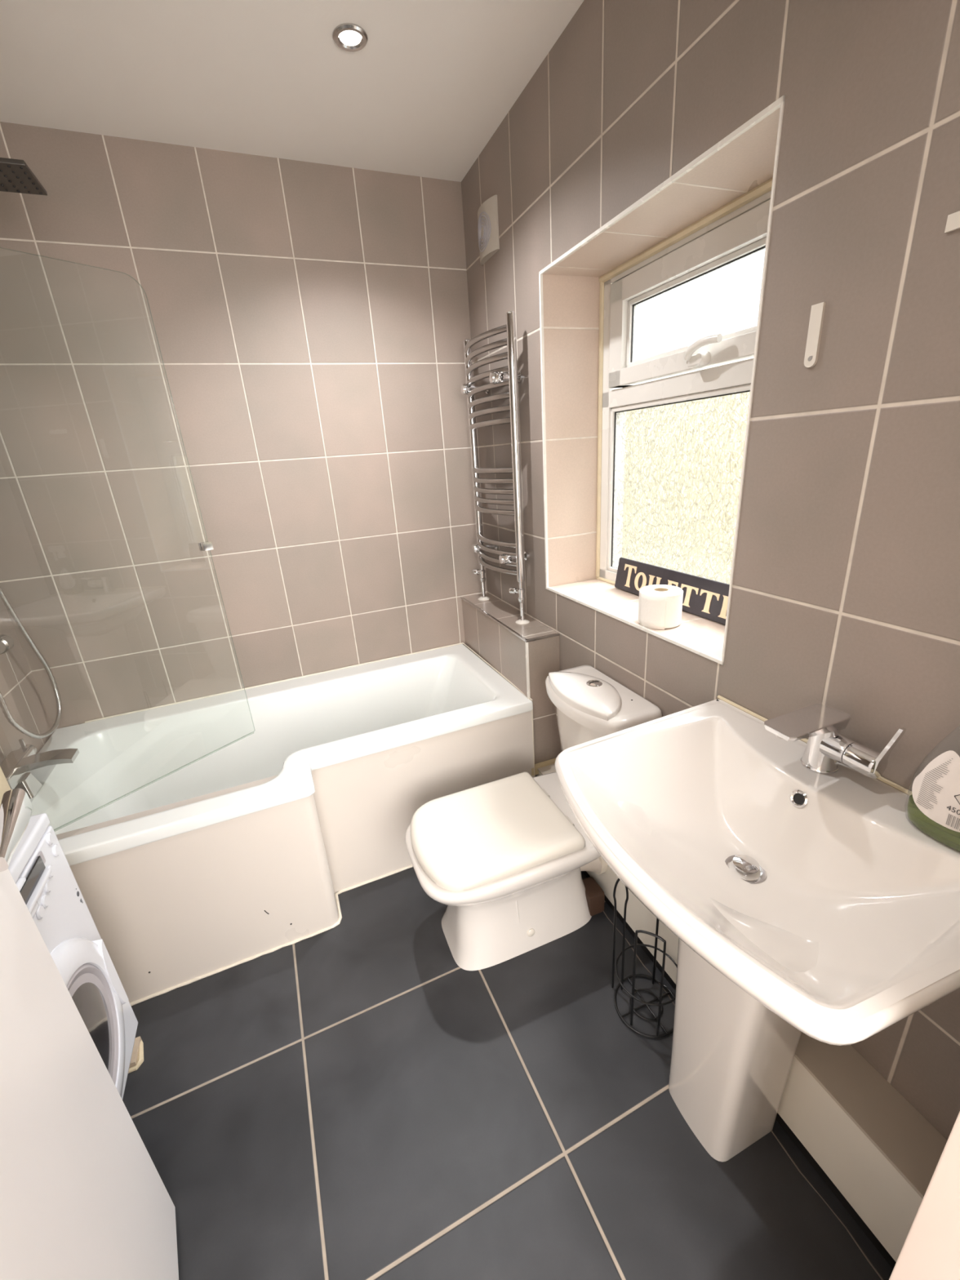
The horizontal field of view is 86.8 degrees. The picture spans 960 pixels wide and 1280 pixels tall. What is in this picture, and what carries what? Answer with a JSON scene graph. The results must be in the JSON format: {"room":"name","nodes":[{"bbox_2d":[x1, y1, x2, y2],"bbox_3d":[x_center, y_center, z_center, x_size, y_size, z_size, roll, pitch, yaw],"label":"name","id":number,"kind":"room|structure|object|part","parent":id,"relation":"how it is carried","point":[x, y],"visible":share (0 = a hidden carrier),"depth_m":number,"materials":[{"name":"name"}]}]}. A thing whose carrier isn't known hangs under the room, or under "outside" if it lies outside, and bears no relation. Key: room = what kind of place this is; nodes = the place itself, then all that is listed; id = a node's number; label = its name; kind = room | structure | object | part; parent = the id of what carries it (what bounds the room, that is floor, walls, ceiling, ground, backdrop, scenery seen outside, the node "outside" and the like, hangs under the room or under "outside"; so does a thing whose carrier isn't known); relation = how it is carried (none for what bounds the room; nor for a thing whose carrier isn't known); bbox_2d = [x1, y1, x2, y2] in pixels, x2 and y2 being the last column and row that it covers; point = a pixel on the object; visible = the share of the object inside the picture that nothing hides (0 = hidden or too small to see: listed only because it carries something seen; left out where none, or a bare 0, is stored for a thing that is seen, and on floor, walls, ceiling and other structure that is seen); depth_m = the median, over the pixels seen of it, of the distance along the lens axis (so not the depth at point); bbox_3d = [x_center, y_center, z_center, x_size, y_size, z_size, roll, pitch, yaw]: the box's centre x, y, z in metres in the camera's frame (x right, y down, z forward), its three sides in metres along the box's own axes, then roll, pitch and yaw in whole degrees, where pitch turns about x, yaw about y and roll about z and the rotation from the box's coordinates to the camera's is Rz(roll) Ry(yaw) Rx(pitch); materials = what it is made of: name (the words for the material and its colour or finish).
{"room":"bathroom","nodes":[
{"label":"bathroom","id":0,"kind":"room"},
{"bbox_2d":[0,598,53,764],"bbox_3d":[-1.540,-0.137,1.306,0.100,2.554,0.900,-12,22,-20],"label":"wall","id":1,"kind":"structure","parent":0,"point":[19,688],"depth_m":1.75,"materials":[{"name":"tile"}]},
{"bbox_2d":[0,634,13,654],"bbox_3d":[-1.402,0.035,1.501,0.094,0.052,0.247,-12,22,-20],"label":"valve","id":2,"kind":"object","parent":1,"relation":"attached to","point":[6,642],"visible":1,"depth_m":1.49,"materials":[{"name":"silver metal"}]},
{"bbox_2d":[0,586,62,738],"bbox_3d":[-1.503,0.017,1.622,0.024,0.678,0.385,-12,22,-20],"label":"shower hose","id":3,"kind":"object","parent":2,"relation":"attached to","point":[3,705],"visible":1,"depth_m":1.71,"materials":[{"name":"silver metal"}]},
{"bbox_2d":[0,157,47,195],"bbox_3d":[-1.289,-1.049,1.079,0.551,0.070,0.144,-12,22,-20],"label":"shower head","id":4,"kind":"object","parent":1,"relation":"attached to","point":[15,175],"visible":1,"depth_m":1.17},
{"bbox_2d":[198,541,213,551],"bbox_3d":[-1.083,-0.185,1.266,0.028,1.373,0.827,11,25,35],"label":"knob","id":5,"kind":"object","parent":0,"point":[206,545],"visible":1,"depth_m":1.56,"materials":[{"name":"silver metal"}]},
{"bbox_2d":[0,121,486,729],"bbox_3d":[-0.957,-0.451,2.049,2.750,2.554,0.120,-12,22,-20],"label":"wall","id":6,"kind":"structure","parent":0,"point":[260,359],"depth_m":1.88,"materials":[{"name":"tile"}]},
{"bbox_2d":[0,0,583,182],"bbox_3d":[-0.692,-1.264,0.616,2.550,0.080,2.210,-12,22,-20],"label":"ceiling","id":7,"kind":"structure","parent":0,"point":[433,82],"depth_m":1.34,"materials":[{"name":"paint"}]},
{"bbox_2d":[332,22,368,51],"bbox_3d":[-0.318,-1.477,1.244,0.084,0.010,0.084,-11,21,-19],"label":"recessed light","id":8,"kind":"object","parent":7,"relation":"in","point":[350,33],"visible":1,"depth_m":1.24,"materials":[{"name":"silver metal"}]},
{"bbox_3d":[-0.318,-1.477,1.244,0.051,0.003,0.051,-11,21,-19],"label":"lamp glass","id":9,"kind":"part","parent":8,"relation":"part of","materials":[{"name":"white glass"}]},
{"bbox_2d":[122,866,893,1279],"bbox_3d":[-0.556,1.078,1.435,2.370,0.060,2.160,-12,22,-21],"label":"floor","id":10,"kind":"structure","parent":0,"point":[348,1100],"depth_m":1.16,"materials":[{"name":"tile"}]},
{"bbox_2d":[8,813,143,1099],"bbox_3d":[-0.995,0.859,0.865,0.569,0.809,0.724,-12,22,-20],"label":"washing machine","id":11,"kind":"object","parent":10,"relation":"on","point":[39,867],"depth_m":1.03,"materials":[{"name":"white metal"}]},
{"bbox_3d":[-0.778,0.501,0.817,0.017,0.075,0.265,-12,22,-20],"label":"detergent drawer","id":12,"kind":"part","parent":11,"relation":"part of","materials":[{"name":"white plastic"}]},
{"bbox_2d":[8,813,50,883],"bbox_3d":[-1.016,0.511,0.684,0.540,0.030,0.629,-12,22,-20],"label":"countertop","id":13,"kind":"structure","parent":11,"relation":"on","point":[37,825],"depth_m":0.97,"materials":[{"name":"white plastic"}]},
{"bbox_3d":[-0.784,0.493,0.856,0.016,0.010,0.302,-12,22,-20],"label":"drawer handle","id":14,"kind":"part","parent":11,"relation":"part of","materials":[{"name":"white plastic"}]},
{"bbox_3d":[-0.764,0.789,0.969,0.038,0.410,0.410,-12,22,-20],"label":"door","id":15,"kind":"part","parent":11,"relation":"part of","materials":[{"name":"white plastic"}]},
{"bbox_3d":[-0.750,0.786,0.974,0.015,0.262,0.262,-12,22,-20],"label":"door glass","id":16,"kind":"part","parent":11,"relation":"part of","materials":[{"name":"glass"}]},
{"bbox_3d":[-0.820,0.748,1.120,0.022,0.200,0.035,-12,22,-20],"label":"door handle","id":17,"kind":"part","parent":11,"relation":"part of","materials":[{"name":"white plastic"}]},
{"bbox_3d":[-1.042,1.123,1.298,0.325,0.022,0.087,-12,22,-20],"label":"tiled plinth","id":18,"kind":"part","parent":11,"relation":"part of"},
{"bbox_2d":[27,642,533,1005],"bbox_3d":[-0.665,0.563,1.956,1.681,0.566,0.864,-12,22,-20],"label":"bath","id":19,"kind":"object","parent":10,"relation":"on","point":[201,837],"visible":0.85,"depth_m":1.75,"materials":[{"name":"white plastic"}]},
{"bbox_2d":[0,738,79,799],"bbox_3d":[-1.349,0.394,1.559,0.195,0.125,0.268,-12,22,-20],"label":"mixer tap","id":20,"kind":"object","parent":19,"relation":"on","point":[15,766],"visible":0.84,"depth_m":1.53,"materials":[{"name":"silver metal"}]},
{"bbox_3d":[-1.328,0.369,1.549,0.155,0.030,0.066,-12,22,-20],"label":"spout","id":21,"kind":"part","parent":20,"relation":"part of","materials":[{"name":"silver metal"}]},
{"bbox_3d":[-0.904,0.761,1.519,0.857,0.522,0.155,-12,22,-20],"label":"panel","id":22,"kind":"part","parent":19,"relation":"part of","materials":[{"name":"white plastic"}]},
{"bbox_3d":[-0.165,0.581,1.867,0.818,0.522,0.012,-12,22,-20],"label":"panel","id":23,"kind":"part","parent":19,"relation":"part of","materials":[{"name":"white plastic"}]},
{"bbox_2d":[404,665,662,970],"bbox_3d":[0.132,0.538,1.560,0.713,0.775,0.398,-11,21,-19],"label":"toilet","id":24,"kind":"object","parent":10,"relation":"on","point":[505,856],"visible":0.91,"depth_m":1.50,"materials":[{"name":"white ceramic"}]},
{"bbox_3d":[0.023,0.555,1.515,0.452,0.041,0.372,-11,21,-19],"label":"lid","id":25,"kind":"part","parent":24,"relation":"part of","materials":[{"name":"beige plastic"}]},
{"bbox_3d":[0.176,0.814,1.548,0.146,0.183,0.027,-11,21,-19],"label":"flank moulding","id":26,"kind":"part","parent":24,"relation":"part of","materials":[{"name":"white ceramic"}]},
{"bbox_2d":[580,856,607,875],"bbox_3d":[0.346,0.712,1.684,0.154,0.124,0.121,-3,20,3],"label":"pipe","id":27,"kind":"object","parent":24,"relation":"attached to","point":[598,866],"visible":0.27,"depth_m":1.63,"materials":[{"name":"white plastic"}]},
{"bbox_3d":[0.340,0.176,1.532,0.213,0.048,0.386,-11,21,-19],"label":"cistern lid","id":28,"kind":"part","parent":24,"relation":"part of","materials":[{"name":"white ceramic"}]},
{"bbox_2d":[582,876,604,915],"bbox_3d":[0.366,0.847,1.678,0.060,0.085,0.080,-11,21,-19],"label":"block","id":29,"kind":"object","parent":10,"relation":"on","point":[595,895],"visible":0.74,"depth_m":1.65,"materials":[{"name":"brown wood"}]},
{"bbox_2d":[611,878,677,1038],"bbox_3d":[0.436,0.773,1.300,0.170,0.467,0.170,-11,21,-19],"label":"stand","id":30,"kind":"object","parent":10,"relation":"on","point":[633,997],"visible":0.86,"depth_m":1.34,"materials":[{"name":"black metal"}]},
{"bbox_3d":[0.473,0.750,1.351,0.006,0.464,0.006,-11,21,-19],"label":"upright rod","id":31,"kind":"part","parent":30,"relation":"part of","materials":[{"name":"black metal"}]},
{"bbox_2d":[668,937,802,1161],"bbox_3d":[0.520,0.749,1.036,0.179,0.689,0.214,-11,21,-19],"label":"pedestal","id":32,"kind":"object","parent":10,"relation":"on","point":[732,1056],"visible":0.56,"depth_m":1.01,"materials":[{"name":"white ceramic"}]},
{"bbox_2d":[555,694,959,1045],"bbox_3d":[0.446,0.354,0.863,0.522,0.178,0.635,-11,21,-19],"label":"basin","id":33,"kind":"object","parent":32,"relation":"on","point":[816,895],"visible":0.96,"depth_m":0.81,"materials":[{"name":"white ceramic"}]},
{"bbox_2d":[764,703,906,778],"bbox_3d":[0.586,0.188,0.852,0.156,0.134,0.146,-11,21,-19],"label":"mixer tap","id":34,"kind":"object","parent":33,"relation":"on","point":[821,724],"visible":1,"depth_m":0.86,"materials":[{"name":"silver metal"}]},
{"bbox_3d":[0.561,0.147,0.876,0.141,0.026,0.062,-11,21,-19],"label":"spout","id":35,"kind":"part","parent":34,"relation":"part of","materials":[{"name":"silver metal"}]},
{"bbox_2d":[800,729,840,774],"bbox_3d":[0.617,0.188,0.914,0.058,0.088,0.058,-11,21,-19],"label":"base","id":36,"kind":"object","parent":34,"relation":"on","point":[820,755],"depth_m":0.90,"materials":[{"name":"silver metal"}]},
{"bbox_3d":[0.645,0.176,0.829,0.044,0.104,0.068,-11,21,-19],"label":"lever handle","id":37,"kind":"part","parent":34,"relation":"part of","materials":[{"name":"silver metal"}]},
{"bbox_2d":[904,727,959,851],"bbox_3d":[0.682,0.166,0.706,0.069,0.262,0.114,-11,21,-19],"label":"bottle","id":38,"kind":"object","parent":33,"relation":"on","point":[933,806],"visible":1,"depth_m":0.72,"materials":[{"name":"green plastic"}]},
{"bbox_2d":[916,758,952,808],"bbox_3d":[0.649,0.203,0.727,0.008,0.088,0.026,-11,21,-19],"label":"print","id":39,"kind":"object","parent":38,"relation":"on","point":[935,783],"depth_m":0.72,"materials":[{"name":"grey paper"}]},
{"bbox_2d":[461,592,946,1262],"bbox_3d":[0.391,0.452,1.668,0.136,0.757,2.144,-11,21,-19],"label":"pipe boxing","id":40,"kind":"structure","parent":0,"point":[882,1154],"depth_m":1.00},
{"bbox_2d":[471,564,489,600],"bbox_3d":[0.002,-0.271,2.370,0.079,0.166,0.056,1,21,14],"label":"radiator valve","id":41,"kind":"object","parent":40,"relation":"on","point":[482,571],"visible":0.98,"depth_m":2.36,"materials":[{"name":"silver metal"}]},
{"bbox_2d":[460,596,559,642],"bbox_3d":[0.100,-0.113,2.167,0.139,0.009,0.707,-11,21,-19],"label":"trim","id":42,"kind":"structure","parent":40,"relation":"attached to","point":[494,619],"depth_m":1.96,"materials":[{"name":"silver metal"}]},
{"bbox_2d":[508,582,529,624],"bbox_3d":[0.154,-0.148,2.007,0.079,0.166,0.056,1,21,14],"label":"radiator valve","id":43,"kind":"object","parent":40,"relation":"on","point":[513,590],"visible":0.98,"depth_m":2.00,"materials":[{"name":"silver metal"}]},
{"bbox_2d":[524,641,529,699],"bbox_3d":[0.186,0.252,1.931,0.009,0.524,0.008,-11,21,-19],"label":"trim","id":44,"kind":"structure","parent":40,"relation":"attached to","point":[526,643],"depth_m":1.88,"materials":[{"name":"white plastic"}]},
{"bbox_2d":[531,709,534,777],"bbox_3d":[0.211,0.476,1.998,0.007,0.520,0.007,15,28,42],"label":"trim","id":45,"kind":"structure","parent":40,"relation":"attached to","point":[532,709],"depth_m":1.96,"materials":[{"name":"white plastic"}]},
{"bbox_2d":[531,758,555,775],"bbox_3d":[0.257,0.500,2.057,0.148,0.037,0.062,-11,21,-19],"label":"trim","id":46,"kind":"structure","parent":40,"relation":"attached to","point":[550,762],"depth_m":2.02,"materials":[{"name":"beige wood"}]},
{"bbox_2d":[603,911,883,1279],"bbox_3d":[0.499,0.966,1.448,0.009,0.003,1.350,-11,21,-19],"label":"trim","id":47,"kind":"structure","parent":40,"relation":"attached to","point":[780,1144],"depth_m":1.03,"materials":[{"name":"plastic"}]},
{"bbox_2d":[461,0,959,1140],"bbox_3d":[0.570,-0.316,1.391,0.300,2.554,2.300,-11,21,-19],"label":"wall","id":48,"kind":"structure","parent":0,"point":[845,598],"depth_m":0.91,"materials":[{"name":"tile"}]},
{"bbox_2d":[477,195,499,265],"bbox_3d":[0.019,-1.452,1.806,0.030,0.152,0.162,-11,21,-19],"label":"fan","id":49,"kind":"object","parent":48,"relation":"attached to","point":[487,213],"visible":1,"depth_m":1.77,"materials":[{"name":"white plastic"}]},
{"bbox_2d":[460,311,528,582],"bbox_3d":[0.051,-0.712,2.000,0.117,0.908,0.443,-11,21,-19],"label":"towel radiator","id":50,"kind":"object","parent":48,"relation":"attached to","point":[497,377],"visible":1,"depth_m":1.89,"materials":[{"name":"silver metal"}]},
{"bbox_2d":[637,584,683,629],"bbox_3d":[0.507,-0.095,1.430,0.117,0.097,0.116,-11,21,-19],"label":"toilet roll","id":51,"kind":"object","parent":48,"relation":"on","point":[660,606],"visible":1,"depth_m":1.39,"materials":[{"name":"paper"}]},
{"bbox_2d":[538,94,785,665],"bbox_3d":[0.373,-0.538,1.367,0.009,1.004,0.843,-11,21,-19],"label":"trim","id":52,"kind":"structure","parent":48,"relation":"attached to","point":[780,103],"depth_m":1.11,"materials":[{"name":"white plastic"}]},
{"bbox_2d":[614,557,729,625],"bbox_3d":[0.607,-0.149,1.538,0.030,0.108,0.623,-11,21,-19],"label":"wooden sign","id":53,"kind":"object","parent":48,"relation":"on","point":[704,597],"visible":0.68,"depth_m":1.51,"materials":[{"name":"grey paint"}]},
{"bbox_2d":[595,177,773,585],"bbox_3d":[0.585,-0.582,1.442,0.131,1.000,0.838,-11,21,-19],"label":"window","id":54,"kind":"structure","parent":48,"relation":"in","point":[716,365],"depth_m":1.45,"materials":[{"name":"white plastic"}]},
{"bbox_3d":[0.578,-0.875,1.337,0.064,0.293,0.709,-11,21,-19],"label":"opening sash","id":55,"kind":"part","parent":54,"relation":"part of","materials":[{"name":"white plastic"}]},
{"bbox_3d":[0.566,-0.727,1.315,0.030,0.032,0.056,-11,21,-19],"label":"sash handle","id":56,"kind":"part","parent":54,"relation":"part of","materials":[{"name":"white plastic"}]},
{"bbox_3d":[0.556,-0.736,1.277,0.028,0.043,0.113,-11,21,-19],"label":"lever","id":57,"kind":"part","parent":54,"relation":"part of","materials":[{"name":"white plastic"}]},
{"bbox_2d":[582,871,896,1269],"bbox_3d":[0.553,0.919,1.517,0.106,0.035,1.480,-11,21,-19],"label":"baseboard","id":58,"kind":"structure","parent":48,"relation":"attached to","point":[831,1185],"depth_m":1.04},
{"bbox_2d":[804,302,826,367],"bbox_3d":[0.558,-0.507,0.848,0.006,0.093,0.021,-11,21,-19],"label":"strip","id":59,"kind":"object","parent":48,"relation":"attached to","point":[817,311],"visible":1,"depth_m":0.84,"materials":[{"name":"white plastic"}]},
{"bbox_2d":[944,210,959,233],"bbox_3d":[0.630,-0.533,0.627,0.006,0.019,0.090,-11,21,-19],"label":"strip","id":60,"kind":"object","parent":48,"relation":"attached to","point":[953,224],"visible":1,"depth_m":0.66,"materials":[{"name":"white plastic"}]},
{"bbox_3d":[-0.094,0.214,0.074,2.700,2.554,0.110,-12,22,-20],"label":"wall","id":61,"kind":"structure","parent":0,"visible":0},
{"bbox_2d":[0,787,178,1279],"bbox_3d":[-0.494,0.338,0.430,0.099,1.990,0.726,-16,23,-29],"label":"door","id":62,"kind":"structure","parent":61,"relation":"in","point":[82,1196],"depth_m":0.70,"materials":[{"name":"white paint"}]},
{"bbox_3d":[-0.611,0.244,0.659,0.026,0.047,0.136,-16,23,-29],"label":"lever","id":63,"kind":"part","parent":62,"relation":"part of","materials":[{"name":"silver metal"}]},
{"bbox_2d":[888,1111,959,1279],"bbox_3d":[0.075,0.362,0.198,0.882,2.050,0.137,-12,22,-20],"label":"trim","id":64,"kind":"structure","parent":61,"relation":"attached to","point":[931,1249],"depth_m":0.50,"materials":[{"name":"paint"}]},
{"bbox_3d":[-1.395,0.020,0.880,0.650,2.414,0.060,-12,22,-20],"label":"wall","id":65,"kind":"structure","parent":0,"visible":0},
{"bbox_2d":[0,766,10,806],"bbox_3d":[-1.100,-0.042,0.992,0.016,2.414,0.064,-12,22,-20],"label":"trim","id":66,"kind":"structure","parent":65,"relation":"attached to","point":[4,786],"depth_m":1.14,"materials":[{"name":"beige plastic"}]},
{"label":"outside","id":67,"kind":"structure","parent":0,"visible":0},
{"bbox_2d":[622,391,750,584],"bbox_3d":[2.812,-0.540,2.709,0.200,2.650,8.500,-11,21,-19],"label":"window pane","id":68,"kind":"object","parent":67,"point":[683,461],"depth_m":4.61,"materials":[{"name":"white glass"}]}
]}

